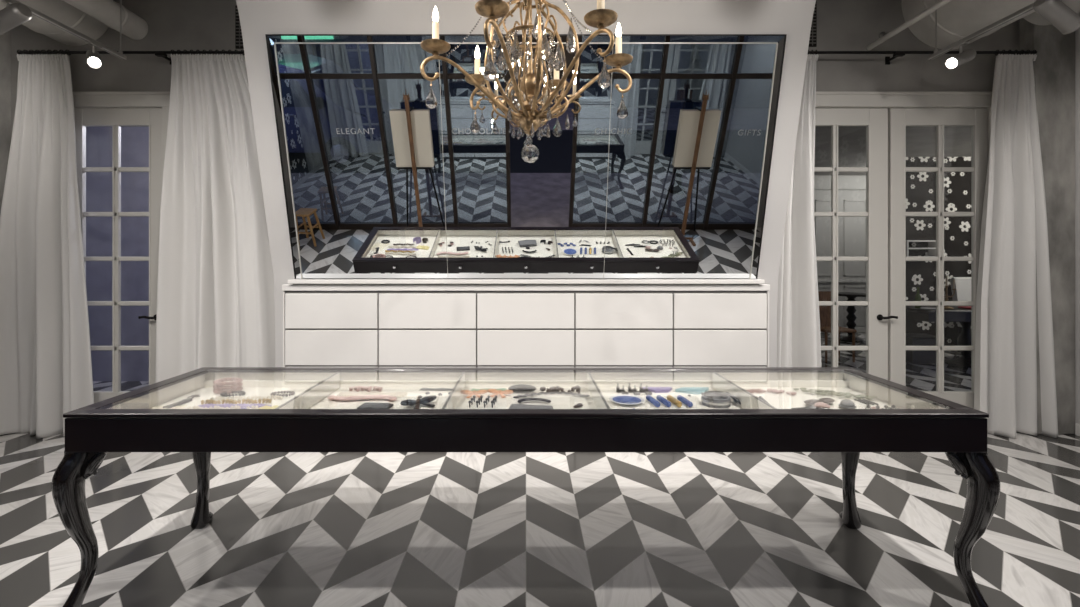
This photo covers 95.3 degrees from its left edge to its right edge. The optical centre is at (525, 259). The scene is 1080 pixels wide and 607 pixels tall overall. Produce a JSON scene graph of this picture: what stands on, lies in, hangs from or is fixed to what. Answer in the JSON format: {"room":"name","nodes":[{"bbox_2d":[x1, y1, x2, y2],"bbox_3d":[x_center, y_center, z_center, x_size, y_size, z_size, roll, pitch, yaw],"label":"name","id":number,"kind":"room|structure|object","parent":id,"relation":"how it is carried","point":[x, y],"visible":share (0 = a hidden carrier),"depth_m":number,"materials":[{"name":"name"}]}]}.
{"room":"shop","nodes":[
{"label":"shop","id":0,"kind":"room"},
{"bbox_2d":[0,30,10,213],"bbox_3d":[-4.560,-0.480,2.270,0.120,3.920,4.300,0,0,0],"label":"wall","id":1,"kind":"structure","parent":0,"point":[5,39],"depth_m":4.25,"materials":[{"name":"concrete"}]},
{"bbox_2d":[86,127,148,380],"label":"window","id":2,"kind":"structure","parent":0,"point":[134,140],"depth_m":6.00,"materials":[{"name":"clear glass"}]},
{"bbox_2d":[11,0,1019,137],"bbox_3d":[0.077,-0.480,4.360,9.155,3.920,0.120,0,0,0],"label":"wall","id":3,"kind":"structure","parent":0,"point":[842,25],"depth_m":4.30,"materials":[{"name":"grey paint"}]},
{"bbox_2d":[74,108,161,402],"bbox_3d":[-3.594,0.070,4.299,0.846,2.803,0.105,0,0,0],"label":"door","id":4,"kind":"structure","parent":3,"relation":"in","point":[116,118],"depth_m":4.31,"materials":[{"name":"grey paint"}]},
{"bbox_2d":[73,92,169,180],"bbox_3d":[-3.592,0.010,4.295,1.046,2.939,0.070,0,0,0],"label":"trim","id":5,"kind":"structure","parent":3,"relation":"attached to","point":[81,99],"depth_m":4.27,"materials":[{"name":"grey paint"}]},
{"bbox_2d":[17,50,244,64],"bbox_3d":[-3.340,-1.743,4.221,1.905,0.072,0.157,0,0,0],"label":"curtain rod","id":6,"kind":"object","parent":3,"relation":"attached to","point":[163,54],"visible":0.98,"depth_m":4.15,"materials":[{"name":"black metal"}]},
{"bbox_2d":[0,54,93,438],"bbox_3d":[-4.089,-0.131,4.153,0.784,3.214,0.214,0,0,-3],"label":"curtain","id":7,"kind":"object","parent":6,"relation":"hanging from","point":[46,365],"visible":0.95,"depth_m":4.15,"materials":[{"name":"white fabric"}]},
{"bbox_2d":[156,54,274,382],"bbox_3d":[-2.526,-0.131,4.173,1.087,3.214,0.227,0,0,-2],"label":"curtain","id":8,"kind":"object","parent":6,"relation":"hanging from","point":[216,302],"visible":0.73,"depth_m":4.14,"materials":[{"name":"white fabric"}]},
{"bbox_2d":[235,5,243,48],"bbox_3d":[-2.495,-2.032,4.291,0.079,0.376,0.018,0,0,0],"label":"air vent","id":9,"kind":"object","parent":3,"relation":"in","point":[238,33],"visible":0.56,"depth_m":4.29,"materials":[{"name":"black metal"}]},
{"bbox_2d":[236,8,242,46],"bbox_3d":[-2.495,-2.032,4.285,0.063,0.360,0.006,0,0,0],"label":"grille","id":10,"kind":"object","parent":9,"relation":"attached to","point":[239,41],"depth_m":4.29,"materials":[{"name":"metal"}]},
{"bbox_2d":[808,0,816,46],"bbox_3d":[2.478,-2.121,4.291,0.114,0.518,0.018,0,0,0],"label":"air vent","id":11,"kind":"object","parent":3,"relation":"in","point":[813,33],"visible":0.44,"depth_m":4.29,"materials":[{"name":"black metal"}]},
{"bbox_2d":[809,3,815,44],"bbox_3d":[2.478,-2.121,4.285,0.098,0.502,0.006,0,0,0],"label":"grille","id":12,"kind":"object","parent":11,"relation":"attached to","point":[812,41],"depth_m":4.29,"materials":[{"name":"metal"}]},
{"bbox_2d":[814,108,897,379],"bbox_3d":[2.743,0.070,4.299,0.945,2.803,0.105,0,0,0],"label":"door","id":13,"kind":"structure","parent":3,"relation":"in","point":[875,120],"depth_m":4.31,"materials":[{"name":"grey paint"}]},
{"bbox_2d":[879,32,888,37],"bbox_3d":[3.120,-1.958,4.275,0.070,0.070,0.050,0,0,0],"label":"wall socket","id":14,"kind":"object","parent":3,"relation":"attached to","point":[881,34],"visible":0.5,"depth_m":4.28,"materials":[{"name":"grey plastic"}]},
{"bbox_2d":[816,92,991,157],"bbox_3d":[3.159,0.010,4.295,1.982,2.939,0.070,0,0,0],"label":"trim","id":15,"kind":"structure","parent":3,"relation":"attached to","point":[823,99],"depth_m":4.27,"materials":[{"name":"grey paint"}]},
{"bbox_2d":[807,50,1036,64],"bbox_3d":[3.344,-1.743,4.221,1.947,0.072,0.157,0,0,0],"label":"curtain rod","id":16,"kind":"object","parent":3,"relation":"attached to","point":[896,54],"visible":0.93,"depth_m":4.15,"materials":[{"name":"black metal"}]},
{"bbox_2d":[777,54,821,366],"bbox_3d":[2.255,-0.130,4.173,0.598,3.212,0.218,0,0,7],"label":"curtain","id":17,"kind":"object","parent":16,"relation":"hanging from","point":[798,316],"visible":0.6,"depth_m":4.14,"materials":[{"name":"white fabric"}]},
{"bbox_2d":[974,54,1057,438],"bbox_3d":[4.107,-0.131,4.164,0.654,3.214,0.206,0,0,4],"label":"curtain","id":18,"kind":"object","parent":16,"relation":"hanging from","point":[1014,230],"visible":1,"depth_m":4.14,"materials":[{"name":"white fabric"}]},
{"bbox_2d":[888,108,987,408],"bbox_3d":[3.623,0.070,4.330,0.850,2.803,0.045,0,0,0],"label":"door","id":19,"kind":"structure","parent":3,"relation":"in","point":[899,119],"depth_m":4.31,"materials":[{"name":"grey paint"}]},
{"bbox_2d":[236,0,815,366],"bbox_3d":[0.000,-0.468,3.395,4.090,3.896,1.360,0,0,0],"label":"wall","id":20,"kind":"structure","parent":0,"point":[258,18],"depth_m":3.54,"materials":[{"name":"white paint"}]},
{"bbox_2d":[265,34,786,278],"bbox_3d":[0.000,-0.732,3.745,3.720,1.769,0.469,0,0,0],"label":"wall mirror","id":21,"kind":"object","parent":20,"relation":"attached to","point":[378,182],"visible":0.88,"depth_m":3.73,"materials":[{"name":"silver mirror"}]},
{"bbox_2d":[0,333,1079,606],"bbox_3d":[1.500,1.530,5.160,15.400,0.100,10.080,0,0,0],"label":"floor","id":22,"kind":"structure","parent":0,"point":[285,529],"depth_m":2.70,"materials":[{"name":"stone"}]},
{"bbox_2d":[52,367,999,606],"bbox_3d":[0.000,1.045,2.376,3.825,0.870,0.907,0,0,0],"label":"display table","id":23,"kind":"object","parent":22,"relation":"on","point":[307,420],"depth_m":1.96,"materials":[{"name":"black wood"}]},
{"bbox_2d":[148,405,186,408],"bbox_3d":[-1.700,0.704,2.290,0.160,0.006,0.220,0,0,-17],"label":"folded silk","id":24,"kind":"object","parent":23,"relation":"on","point":[178,406],"visible":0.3,"depth_m":2.34,"materials":[{"name":"beige fabric"}]},
{"bbox_2d":[163,398,191,408],"bbox_3d":[-1.699,0.699,2.401,0.042,0.016,0.140,0,0,6],"label":"comb","id":25,"kind":"object","parent":23,"relation":"on","point":[187,400],"visible":0.97,"depth_m":2.39,"materials":[{"name":"silver metal"}]},
{"bbox_2d":[187,405,257,408],"bbox_3d":[-1.425,0.697,2.314,0.326,0.019,0.042,0,0,-2],"label":"band","id":26,"kind":"object","parent":23,"relation":"on","point":[215,406],"visible":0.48,"depth_m":2.31,"materials":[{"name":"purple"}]},
{"bbox_2d":[213,377,242,393],"bbox_3d":[-1.601,0.673,2.640,0.144,0.061,0.127,0,0,0],"label":"ruffled cuff","id":27,"kind":"object","parent":23,"relation":"on","point":[235,383],"visible":0.99,"depth_m":2.61,"materials":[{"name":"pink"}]},
{"bbox_2d":[220,391,245,396],"bbox_3d":[-1.530,0.698,2.570,0.124,0.016,0.083,0,0,0],"label":"bracelet","id":28,"kind":"object","parent":23,"relation":"on","point":[224,394],"visible":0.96,"depth_m":2.56,"materials":[{"name":"silver metal"}]},
{"bbox_2d":[196,403,270,407],"bbox_3d":[-1.410,0.701,2.370,0.360,0.012,0.038,0,0,0],"label":"band","id":29,"kind":"object","parent":23,"relation":"on","point":[225,404],"visible":0.73,"depth_m":2.37,"materials":[{"name":"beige fabric"}]},
{"bbox_2d":[201,398,271,404],"bbox_3d":[-1.427,0.697,2.429,0.342,0.019,0.042,0,0,-3],"label":"band","id":30,"kind":"object","parent":23,"relation":"on","point":[247,400],"visible":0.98,"depth_m":2.42,"materials":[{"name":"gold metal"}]},
{"bbox_2d":[210,395,282,400],"bbox_3d":[-1.409,0.697,2.488,0.358,0.019,0.042,0,0,-5],"label":"band","id":31,"kind":"object","parent":23,"relation":"on","point":[278,397],"visible":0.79,"depth_m":2.48,"materials":[{"name":"beige"}]},
{"bbox_2d":[258,405,278,408],"bbox_3d":[-1.190,0.700,2.320,0.150,0.014,0.088,0,0,-9],"label":"scarf","id":32,"kind":"object","parent":23,"relation":"on","point":[265,406],"visible":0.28,"depth_m":2.33,"materials":[{"name":"yellow fabric"}]},
{"bbox_2d":[270,391,294,396],"bbox_3d":[-1.270,0.698,2.570,0.124,0.016,0.083,0,0,0],"label":"bracelet","id":33,"kind":"object","parent":23,"relation":"on","point":[292,393],"visible":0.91,"depth_m":2.56,"materials":[{"name":"silver metal"}]},
{"bbox_2d":[327,395,396,400],"bbox_3d":[-0.826,0.694,2.478,0.359,0.020,0.068,0,0,0],"label":"band","id":34,"kind":"object","parent":23,"relation":"on","point":[332,397],"depth_m":2.47,"materials":[{"name":"pink"}]},
{"bbox_2d":[349,386,382,391],"bbox_3d":[-0.860,0.694,2.654,0.185,0.027,0.043,0,0,0],"label":"ribbon","id":35,"kind":"object","parent":23,"relation":"on","point":[357,388],"visible":1,"depth_m":2.65,"materials":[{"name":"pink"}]},
{"bbox_2d":[337,392,406,396],"bbox_3d":[-0.801,0.699,2.560,0.352,0.016,0.066,0,0,0],"label":"strand","id":36,"kind":"object","parent":23,"relation":"on","point":[394,394],"visible":0.78,"depth_m":2.56,"materials":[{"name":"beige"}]},
{"bbox_2d":[357,402,393,408],"bbox_3d":[-0.720,0.699,2.350,0.150,0.016,0.084,0,0,7],"label":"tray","id":37,"kind":"object","parent":23,"relation":"on","point":[367,405],"visible":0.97,"depth_m":2.34,"materials":[{"name":"white metal"}]},
{"bbox_2d":[400,395,436,408],"bbox_3d":[-0.507,0.686,2.370,0.187,0.035,0.115,0,0,-34],"label":"ribbon bow","id":38,"kind":"object","parent":23,"relation":"on","point":[425,400],"visible":0.98,"depth_m":2.37,"materials":[{"name":"black"}]},
{"bbox_2d":[461,390,487,397],"bbox_3d":[-0.268,0.691,2.547,0.142,0.026,0.087,0,0,-6],"label":"ribbon bow","id":39,"kind":"object","parent":23,"relation":"on","point":[467,392],"visible":0.98,"depth_m":2.55,"materials":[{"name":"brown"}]},
{"bbox_2d":[471,388,506,390],"bbox_3d":[-0.200,0.702,2.655,0.200,0.010,0.055,0,0,0],"label":"ribbon","id":40,"kind":"object","parent":23,"relation":"on","point":[502,389],"visible":0.41,"depth_m":2.67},
{"bbox_2d":[487,389,512,397],"bbox_3d":[-0.139,0.691,2.557,0.142,0.026,0.087,0,0,11],"label":"ribbon bow","id":41,"kind":"object","parent":23,"relation":"on","point":[494,391],"visible":0.99,"depth_m":2.56,"materials":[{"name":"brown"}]},
{"bbox_2d":[508,384,535,392],"bbox_3d":[-0.020,0.685,2.620,0.151,0.044,0.071,0,0,0],"label":"clutch","id":42,"kind":"object","parent":23,"relation":"on","point":[520,388],"visible":0.96,"depth_m":2.60,"materials":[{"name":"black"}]},
{"bbox_2d":[509,404,552,408],"bbox_3d":[0.018,0.690,2.230,0.214,0.035,0.131,0,0,9],"label":"clutch bag","id":43,"kind":"object","parent":23,"relation":"on","point":[512,406],"visible":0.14,"depth_m":2.26,"materials":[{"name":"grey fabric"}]},
{"bbox_2d":[517,398,550,402],"bbox_3d":[0.040,0.693,2.433,0.167,0.013,0.055,0,0,0],"label":"band","id":44,"kind":"object","parent":23,"relation":"on","point":[524,399],"visible":1,"depth_m":2.43,"materials":[{"name":"black"}]},
{"bbox_2d":[513,391,589,397],"bbox_3d":[0.130,0.698,2.551,0.392,0.010,0.109,0,0,0],"label":"necklace","id":45,"kind":"object","parent":23,"relation":"on","point":[553,392],"visible":1,"depth_m":2.56,"materials":[{"name":"black"}]},
{"bbox_2d":[540,385,580,393],"bbox_3d":[0.183,0.689,2.622,0.222,0.036,0.074,0,0,0],"label":"cluster","id":46,"kind":"object","parent":23,"relation":"on","point":[557,388],"visible":0.98,"depth_m":2.60,"materials":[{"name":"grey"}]},
{"bbox_2d":[573,403,582,407],"bbox_3d":[0.250,0.700,2.367,0.069,0.014,0.037,0,0,-34],"label":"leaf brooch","id":47,"kind":"object","parent":23,"relation":"on","point":[578,405],"visible":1,"depth_m":2.35,"materials":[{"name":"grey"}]},
{"bbox_2d":[616,383,621,392],"bbox_3d":[0.500,0.683,2.630,0.032,0.049,0.024,0,0,0],"label":"stand","id":48,"kind":"object","parent":23,"relation":"on","point":[618,390],"visible":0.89,"depth_m":2.62,"materials":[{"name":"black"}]},
{"bbox_2d":[622,385,627,393],"bbox_3d":[0.520,0.683,2.585,0.032,0.049,0.024,0,0,0],"label":"stand","id":49,"kind":"object","parent":23,"relation":"on","point":[623,389],"visible":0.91,"depth_m":2.57,"materials":[{"name":"silver metal"}]},
{"bbox_2d":[609,394,643,404],"bbox_3d":[0.500,0.698,2.440,0.170,0.019,0.170,0,0,0],"label":"plate","id":50,"kind":"object","parent":23,"relation":"on","point":[624,399],"visible":1,"depth_m":2.45,"materials":[{"name":"white"}]},
{"bbox_2d":[628,383,632,392],"bbox_3d":[0.562,0.683,2.630,0.032,0.049,0.024,0,0,0],"label":"stand","id":51,"kind":"object","parent":23,"relation":"on","point":[630,390],"visible":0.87,"depth_m":2.62,"materials":[{"name":"silver metal"}]},
{"bbox_2d":[633,386,639,394],"bbox_3d":[0.582,0.683,2.585,0.032,0.049,0.024,0,0,0],"label":"stand","id":52,"kind":"object","parent":23,"relation":"on","point":[635,392],"visible":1,"depth_m":2.57,"materials":[{"name":"silver metal"}]},
{"bbox_2d":[639,383,644,392],"bbox_3d":[0.624,0.683,2.630,0.032,0.049,0.024,0,0,0],"label":"stand","id":53,"kind":"object","parent":23,"relation":"on","point":[641,390],"visible":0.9,"depth_m":2.62,"materials":[{"name":"silver metal"}]},
{"bbox_2d":[645,385,651,394],"bbox_3d":[0.644,0.683,2.585,0.032,0.049,0.024,0,0,0],"label":"stand","id":54,"kind":"object","parent":23,"relation":"on","point":[647,392],"visible":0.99,"depth_m":2.57,"materials":[{"name":"silver metal"}]},
{"bbox_2d":[646,395,660,406],"bbox_3d":[0.625,0.693,2.420,0.028,0.028,0.138,0,0,-7],"label":"roll","id":55,"kind":"object","parent":23,"relation":"on","point":[649,398],"visible":1,"depth_m":2.40,"materials":[{"name":"blue fabric"}]},
{"bbox_2d":[643,387,671,392],"bbox_3d":[0.720,0.701,2.655,0.160,0.012,0.080,0,0,0],"label":"cloth","id":56,"kind":"object","parent":23,"relation":"on","point":[652,389],"visible":0.93,"depth_m":2.64,"materials":[{"name":"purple fabric"}]},
{"bbox_2d":[656,395,670,406],"bbox_3d":[0.677,0.693,2.420,0.028,0.028,0.138,0,0,-7],"label":"roll","id":57,"kind":"object","parent":23,"relation":"on","point":[660,398],"visible":1,"depth_m":2.41,"materials":[{"name":"blue fabric"}]},
{"bbox_2d":[667,395,681,406],"bbox_3d":[0.729,0.693,2.420,0.028,0.028,0.138,0,0,-7],"label":"roll","id":58,"kind":"object","parent":23,"relation":"on","point":[670,398],"visible":1,"depth_m":2.40,"materials":[{"name":"gold metal"}]},
{"bbox_2d":[677,395,692,406],"bbox_3d":[0.781,0.693,2.420,0.028,0.028,0.138,0,0,-7],"label":"roll","id":59,"kind":"object","parent":23,"relation":"on","point":[682,399],"visible":1,"depth_m":2.40,"materials":[{"name":"blue fabric"}]},
{"bbox_2d":[675,387,708,393],"bbox_3d":[0.900,0.701,2.640,0.200,0.012,0.100,0,0,0],"label":"cloth","id":60,"kind":"object","parent":23,"relation":"on","point":[689,390],"visible":0.94,"depth_m":2.64,"materials":[{"name":"teal"}]},
{"bbox_2d":[701,391,740,407],"bbox_3d":[0.954,0.679,2.410,0.185,0.057,0.137,0,0,0],"label":"necklace","id":61,"kind":"object","parent":23,"relation":"on","point":[713,399],"visible":1,"depth_m":2.39,"materials":[{"name":"grey metal"}]},
{"bbox_2d":[746,388,796,394],"bbox_3d":[1.264,0.697,2.605,0.300,0.014,0.094,0,0,0],"label":"garland","id":62,"kind":"object","parent":23,"relation":"on","point":[769,389],"visible":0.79,"depth_m":2.60,"materials":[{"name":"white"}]},
{"bbox_2d":[791,406,828,408],"bbox_3d":[1.330,0.693,2.300,0.170,0.026,0.026,0,0,3],"label":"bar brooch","id":63,"kind":"object","parent":23,"relation":"on","point":[807,407],"visible":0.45,"depth_m":2.29,"materials":[{"name":"silver metal"}]},
{"bbox_2d":[804,398,834,404],"bbox_3d":[1.433,0.690,2.404,0.161,0.026,0.047,0,0,-14],"label":"leaf cuff","id":64,"kind":"object","parent":23,"relation":"on","point":[825,400],"visible":0.87,"depth_m":2.39,"materials":[{"name":"silver"}]},
{"bbox_2d":[814,402,829,407],"bbox_3d":[1.402,0.691,2.332,0.066,0.032,0.049,0,0,0],"label":"shell","id":65,"kind":"object","parent":23,"relation":"on","point":[818,404],"visible":0.74,"depth_m":2.32,"materials":[{"name":"pink"}]},
{"bbox_2d":[793,387,876,399],"bbox_3d":[1.599,0.692,2.556,0.372,0.023,0.075,0,0,30],"label":"leaf garland","id":66,"kind":"object","parent":23,"relation":"on","point":[817,391],"visible":1,"depth_m":2.54,"materials":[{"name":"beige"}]},
{"bbox_2d":[838,399,855,408],"bbox_3d":[1.535,0.687,2.350,0.075,0.041,0.065,0,0,0],"label":"stone brooch","id":67,"kind":"object","parent":23,"relation":"on","point":[846,403],"visible":1,"depth_m":2.33,"materials":[{"name":"grey stone"}]},
{"bbox_2d":[282,279,769,366],"bbox_3d":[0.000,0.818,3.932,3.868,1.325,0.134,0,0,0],"label":"cabinet","id":68,"kind":"object","parent":22,"relation":"on","point":[327,322],"visible":0.61,"depth_m":3.90,"materials":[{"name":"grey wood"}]},
{"bbox_2d":[282,284,769,290],"bbox_3d":[0.000,0.220,3.943,3.868,0.049,0.094,0,0,0],"label":"countertop","id":69,"kind":"structure","parent":68,"relation":"on","point":[285,287],"depth_m":3.90,"materials":[{"name":"white paint"}]},
{"bbox_2d":[818,291,856,361],"bbox_3d":[4.550,0.980,7.350,0.460,1.000,0.500,0,0,0],"label":"dining chair","id":70,"kind":"object","parent":22,"relation":"on","point":[824,311],"visible":0.59,"depth_m":7.49,"materials":[{"name":"brown wood"}]},
{"bbox_2d":[838,292,865,342],"bbox_3d":[5.950,1.045,9.000,0.700,0.870,0.700,0,0,0],"label":"side table","id":71,"kind":"object","parent":22,"relation":"on","point":[851,296],"visible":0.77,"depth_m":8.95,"materials":[{"name":"black paint"}]},
{"bbox_2d":[906,333,946,363],"bbox_3d":[5.725,1.290,7.175,0.490,0.380,0.390,0,0,0],"label":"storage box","id":72,"kind":"object","parent":22,"relation":"on","point":[912,339],"visible":0.64,"depth_m":7.00,"materials":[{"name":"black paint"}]},
{"bbox_2d":[906,306,970,367],"bbox_3d":[6.475,1.070,6.850,2.450,0.820,0.900,0,0,0],"label":"writing desk","id":73,"kind":"object","parent":22,"relation":"on","point":[963,316],"visible":0.33,"depth_m":6.76,"materials":[{"name":"black paint"}]},
{"bbox_2d":[915,287,920,307],"bbox_3d":[5.380,0.517,6.750,0.072,0.285,0.072,0,0,0],"label":"glass bottle","id":74,"kind":"object","parent":73,"relation":"on","point":[917,297],"visible":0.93,"depth_m":6.74,"materials":[{"name":"green"}]},
{"bbox_2d":[921,307,935,309],"bbox_3d":[5.360,0.649,6.520,0.220,0.022,0.220,0,0,0],"label":"plate","id":75,"kind":"object","parent":73,"relation":"on","point":[924,308],"visible":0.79,"depth_m":6.55,"materials":[{"name":"white paint"}]},
{"bbox_2d":[944,276,956,309],"bbox_3d":[5.660,0.435,6.620,0.224,0.450,0.155,0,0,31],"label":"candelabra","id":76,"kind":"object","parent":73,"relation":"on","point":[946,296],"visible":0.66,"depth_m":6.61,"materials":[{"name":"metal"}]},
{"bbox_2d":[958,306,970,308],"bbox_3d":[6.135,0.647,6.595,0.430,0.024,0.310,0,0,0],"label":"folded cloth","id":77,"kind":"object","parent":73,"relation":"on","point":[962,307],"visible":0.24,"depth_m":6.68,"materials":[{"name":"red"}]},
{"bbox_2d":[950,277,970,351],"bbox_3d":[7.235,0.880,7.760,0.570,1.200,0.680,0,0,0],"label":"armchair","id":78,"kind":"object","parent":22,"relation":"on","point":[962,284],"visible":0.15,"depth_m":7.98,"materials":[{"name":"white fabric"}]},
{"bbox_2d":[814,175,865,332],"bbox_3d":[4.900,-0.120,10.020,5.400,3.200,0.160,0,0,0],"label":"wall","id":79,"kind":"structure","parent":0,"point":[851,188],"depth_m":10.00,"materials":[{"name":"grey"}]},
{"bbox_2d":[814,127,970,174],"bbox_3d":[5.700,-1.770,7.263,7.200,0.100,5.675,0,0,0],"label":"ceiling","id":80,"kind":"structure","parent":0,"point":[920,141],"depth_m":7.33,"materials":[{"name":"grey paint"}]},
{"bbox_2d":[906,157,970,345],"bbox_3d":[7.625,-0.120,8.250,3.150,3.200,0.100,0,0,0],"label":"wall","id":81,"kind":"structure","parent":0,"point":[920,186],"depth_m":8.20,"materials":[{"name":"paper"}]},
{"bbox_2d":[906,240,935,256],"bbox_3d":[6.460,-0.180,8.099,0.520,0.280,0.198,0,0,0],"label":"wall shelf","id":82,"kind":"object","parent":81,"relation":"attached to","point":[931,248],"visible":0.54,"depth_m":8.00,"materials":[{"name":"white paint"}]},
{"bbox_2d":[1020,18,1074,434],"bbox_3d":[4.479,-0.480,4.230,0.350,3.920,0.140,0,0,0],"label":"wall","id":83,"kind":"structure","parent":0,"point":[1054,64],"depth_m":4.16,"materials":[{"name":"concrete"}]},
{"bbox_2d":[1075,12,1079,423],"bbox_3d":[4.715,-0.480,2.270,0.120,3.920,4.300,0,0,0],"label":"wall","id":84,"kind":"structure","parent":0,"point":[1077,32],"depth_m":4.15,"materials":[{"name":"white paint"}]},
{"bbox_2d":[1075,423,1079,435],"bbox_3d":[4.647,1.430,2.189,0.015,0.100,3.938,0,0,0],"label":"baseboard","id":85,"kind":"structure","parent":84,"relation":"attached to","point":[1077,426],"depth_m":4.14,"materials":[{"name":"white paint"}]},
{"bbox_3d":[0.077,-2.490,2.270,9.355,0.100,4.300,0,0,0],"label":"ceiling","id":86,"kind":"structure","parent":0,"visible":0},
{"bbox_2d":[0,0,108,45],"bbox_3d":[-3.930,-2.200,2.449,0.674,0.674,3.698,0,0,0],"label":"air duct","id":87,"kind":"object","parent":86,"relation":"hanging from","point":[60,11],"visible":0.66,"depth_m":4.01,"materials":[{"name":"silver metal"}]},
{"bbox_2d":[9,0,126,59],"bbox_3d":[-3.180,-2.013,2.200,0.040,0.854,3.400,0,0,0],"label":"track","id":88,"kind":"object","parent":86,"relation":"hanging from","point":[119,54],"visible":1,"depth_m":3.46,"materials":[{"name":"silver metal"}]},
{"bbox_2d":[0,0,32,34],"bbox_3d":[-3.176,-1.491,3.019,0.287,0.193,0.106,0,0,13],"label":"track spotlight","id":89,"kind":"object","parent":88,"relation":"hanging from","point":[13,15],"visible":1,"depth_m":2.98,"materials":[{"name":"silver metal"}]},
{"bbox_2d":[85,41,101,68],"bbox_3d":[-3.180,-1.489,3.621,0.095,0.198,0.218,0,0,-41],"label":"track spotlight","id":90,"kind":"object","parent":88,"relation":"hanging from","point":[93,58],"visible":1,"depth_m":3.58,"materials":[{"name":"silver metal"}]},
{"bbox_2d":[63,0,147,39],"bbox_3d":[-3.400,-2.176,2.449,0.214,0.527,3.698,0,0,0],"label":"air duct","id":91,"kind":"object","parent":86,"relation":"hanging from","point":[107,12],"visible":0.96,"depth_m":3.99,"materials":[{"name":"silver metal"}]},
{"bbox_2d":[420,0,632,162],"bbox_3d":[0.020,-1.454,2.380,1.022,1.971,0.981,0,0,0],"label":"chandelier","id":92,"kind":"object","parent":86,"relation":"hanging from","point":[530,84],"visible":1,"depth_m":2.31,"materials":[{"name":"gold metal"}]},
{"bbox_2d":[867,0,951,49],"bbox_3d":[2.998,-2.135,2.499,0.043,0.609,3.598,0,0,0],"label":"conduit pipe","id":93,"kind":"object","parent":86,"relation":"hanging from","point":[940,3],"visible":1,"depth_m":3.83,"materials":[{"name":"silver metal"}]},
{"bbox_2d":[901,0,1035,48],"bbox_3d":[3.680,-2.240,2.449,0.814,0.814,3.698,0,0,0],"label":"air duct","id":94,"kind":"object","parent":86,"relation":"hanging from","point":[957,20],"visible":0.7,"depth_m":3.96,"materials":[{"name":"silver metal"}]},
{"bbox_2d":[928,0,1033,59],"bbox_3d":[3.200,-2.013,2.200,0.040,0.854,3.400,0,0,0],"label":"track","id":95,"kind":"object","parent":86,"relation":"hanging from","point":[1028,8],"visible":1,"depth_m":3.47,"materials":[{"name":"silver metal"}]},
{"bbox_2d":[945,41,976,69],"bbox_3d":[3.202,-1.493,3.620,0.222,0.190,0.105,0,0,-9],"label":"track spotlight","id":96,"kind":"object","parent":95,"relation":"hanging from","point":[953,62],"visible":1,"depth_m":3.60,"materials":[{"name":"silver metal"}]},
{"bbox_2d":[1033,0,1079,33],"bbox_3d":[3.198,-1.479,2.960,0.282,0.218,0.106,0,0,-10],"label":"track spotlight","id":97,"kind":"object","parent":95,"relation":"hanging from","point":[1057,13],"visible":1,"depth_m":2.93,"materials":[{"name":"silver metal"}]},
{"bbox_2d":[1023,0,1079,25],"bbox_3d":[4.370,-2.240,2.377,0.534,0.534,3.555,0,0,0],"label":"air duct","id":98,"kind":"object","parent":86,"relation":"hanging from","point":[1035,18],"visible":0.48,"depth_m":4.07,"materials":[{"name":"silver metal"}]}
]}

